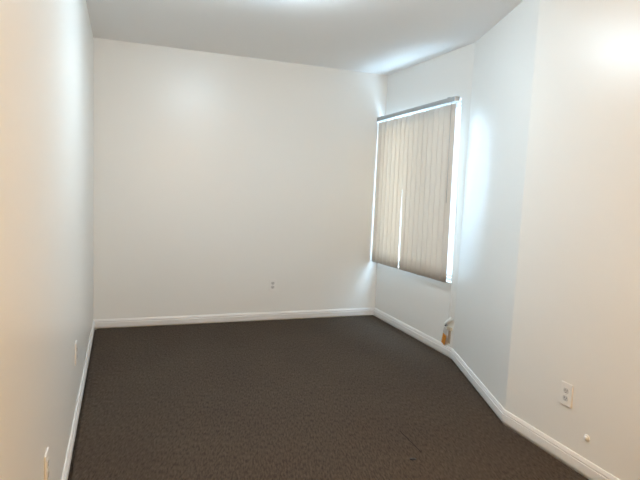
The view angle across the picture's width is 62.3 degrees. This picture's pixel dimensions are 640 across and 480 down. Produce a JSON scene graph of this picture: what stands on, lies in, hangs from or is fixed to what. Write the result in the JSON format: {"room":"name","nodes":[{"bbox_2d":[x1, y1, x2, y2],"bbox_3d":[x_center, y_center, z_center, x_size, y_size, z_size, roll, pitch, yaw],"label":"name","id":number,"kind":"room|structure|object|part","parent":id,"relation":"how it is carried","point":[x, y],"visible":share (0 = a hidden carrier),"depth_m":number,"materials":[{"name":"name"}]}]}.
{"room":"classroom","nodes":[
{"label":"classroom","id":0,"kind":"room"},
{"bbox_2d":[0,0,93,479],"bbox_3d":[-0.900,-0.090,1.570,0.130,2.456,6.428,0,6,-21],"label":"wall","id":1,"kind":"structure","parent":0,"point":[47,46],"depth_m":1.64,"materials":[{"name":"white paint"}]},
{"bbox_2d":[44,447,48,479],"bbox_3d":[-0.886,0.742,1.717,0.008,0.117,0.071,0,6,-21],"label":"wall outlet","id":2,"kind":"object","parent":1,"relation":"attached to","point":[46,457],"visible":1,"depth_m":1.69,"materials":[{"name":"white plastic"}]},
{"bbox_2d":[75,340,76,365],"bbox_3d":[-1.289,0.597,2.798,0.008,0.117,0.071,0,6,-21],"label":"wall outlet","id":3,"kind":"object","parent":1,"relation":"attached to","point":[76,340],"visible":1,"depth_m":2.78,"materials":[{"name":"white plastic"}]},
{"bbox_2d":[61,320,94,479],"bbox_3d":[-0.886,1.075,1.717,0.012,0.069,6.168,0,6,-21],"label":"baseboard","id":4,"kind":"structure","parent":1,"relation":"attached to","point":[65,474],"depth_m":2.80,"materials":[{"name":"white paint"}]},
{"bbox_2d":[93,38,387,329],"bbox_3d":[-0.667,-0.440,4.998,2.965,2.456,0.130,0,6,-21],"label":"wall","id":5,"kind":"structure","parent":0,"point":[217,177],"depth_m":4.86,"materials":[{"name":"white paint"}]},
{"bbox_2d":[94,308,373,327],"bbox_3d":[-0.695,0.733,5.053,2.704,0.069,0.012,0,6,-21],"label":"baseboard","id":6,"kind":"structure","parent":5,"relation":"attached to","point":[100,323],"depth_m":4.98,"materials":[{"name":"white paint"}]},
{"bbox_2d":[269,279,275,290],"bbox_3d":[-0.457,0.436,5.108,0.071,0.117,0.008,0,6,-21],"label":"wall outlet","id":7,"kind":"object","parent":5,"relation":"attached to","point":[272,282],"visible":1,"depth_m":5.10,"materials":[{"name":"white plastic"}]},
{"bbox_2d":[86,0,522,74],"bbox_3d":[0.485,-1.352,1.933,2.965,0.100,6.428,0,6,-21],"label":"ceiling","id":8,"kind":"structure","parent":0,"point":[383,37],"depth_m":3.79,"materials":[{"name":"white paint"}]},
{"bbox_2d":[68,315,588,479],"bbox_3d":[0.371,1.171,2.198,2.965,0.100,6.428,0,6,-21],"label":"floor","id":9,"kind":"structure","parent":0,"point":[347,397],"depth_m":3.12,"materials":[{"name":"brown carpet"}]},
{"bbox_2d":[374,43,474,358],"bbox_3d":[0.908,-0.351,4.831,0.130,2.456,1.556,0,6,-21],"label":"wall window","id":10,"kind":"structure","parent":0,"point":[422,303],"depth_m":4.53,"materials":[{"name":"white paint"}]},
{"bbox_2d":[374,308,451,356],"bbox_3d":[0.807,0.820,4.878,0.012,0.069,1.404,0,6,-21],"label":"baseboard","id":11,"kind":"structure","parent":10,"relation":"attached to","point":[410,330],"depth_m":4.74,"materials":[{"name":"white paint"}]},
{"bbox_2d":[371,96,459,317],"bbox_3d":[0.807,-0.301,4.754,0.109,1.737,1.380,0,5,-21],"label":"vertical blind","id":12,"kind":"object","parent":10,"relation":"attached to","point":[415,152],"visible":1,"depth_m":4.61,"materials":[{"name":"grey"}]},
{"bbox_3d":[1.050,-0.224,4.132,0.080,1.705,0.025,5,6,21],"label":"pull cord","id":13,"kind":"part","parent":12,"relation":"part of","materials":[{"name":"white plastic"}]},
{"bbox_2d":[393,100,461,280],"bbox_3d":[0.957,-0.442,4.803,0.060,1.485,1.285,0,6,-21],"label":"window","id":14,"kind":"structure","parent":10,"relation":"attached to","point":[456,143],"depth_m":4.44,"materials":[{"name":"white plastic"}]},
{"bbox_2d":[447,326,451,343],"bbox_3d":[1.038,0.767,4.250,0.022,0.136,0.048,0,6,-21],"label":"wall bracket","id":15,"kind":"object","parent":10,"relation":"attached to","point":[449,329],"visible":1,"depth_m":4.25,"materials":[{"name":"beige plastic"}]},
{"bbox_3d":[1.034,0.657,4.243,0.034,0.083,0.087,0,6,-21],"label":"holder","id":16,"kind":"object","parent":10,"relation":"attached to","visible":0},
{"bbox_2d":[441,325,446,344],"bbox_3d":[1.010,0.770,4.293,0.007,0.178,0.093,1,6,-15],"label":"tag","id":17,"kind":"object","parent":16,"relation":"hanging from","point":[444,335],"visible":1,"depth_m":4.30,"materials":[{"name":"orange plastic"}]},
{"bbox_2d":[452,0,539,423],"bbox_3d":[1.184,-0.203,3.545,0.130,2.456,1.172,2,6,-1],"label":"wall","id":18,"kind":"structure","parent":0,"point":[504,56],"depth_m":3.39,"materials":[{"name":"white paint"}]},
{"bbox_2d":[451,348,503,419],"bbox_3d":[1.060,0.960,3.654,0.012,0.069,1.152,2,6,-1],"label":"baseboard","id":19,"kind":"structure","parent":18,"relation":"attached to","point":[490,399],"depth_m":3.52,"materials":[{"name":"white paint"}]},
{"bbox_2d":[504,0,639,479],"bbox_3d":[1.851,0.072,1.211,0.130,2.456,3.810,0,6,-21],"label":"wall","id":20,"kind":"structure","parent":0,"point":[576,321],"depth_m":2.56,"materials":[{"name":"white paint"}]},
{"bbox_2d":[502,409,619,479],"bbox_3d":[1.708,1.229,1.370,0.012,0.069,3.682,0,6,-21],"label":"baseboard","id":21,"kind":"structure","parent":20,"relation":"attached to","point":[580,463],"depth_m":2.69,"materials":[{"name":"white paint"}]},
{"bbox_2d":[560,381,572,407],"bbox_3d":[1.234,0.773,2.650,0.008,0.117,0.071,0,6,-21],"label":"wall outlet","id":22,"kind":"object","parent":20,"relation":"attached to","point":[566,394],"visible":1,"depth_m":2.64,"materials":[{"name":"white plastic"}]},
{"bbox_2d":[584,434,589,441],"bbox_3d":[1.274,0.950,2.534,0.012,0.034,0.034,0,6,-21],"label":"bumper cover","id":23,"kind":"object","parent":20,"relation":"attached to","point":[586,437],"visible":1,"depth_m":2.53,"materials":[{"name":"white plastic"}]}
]}

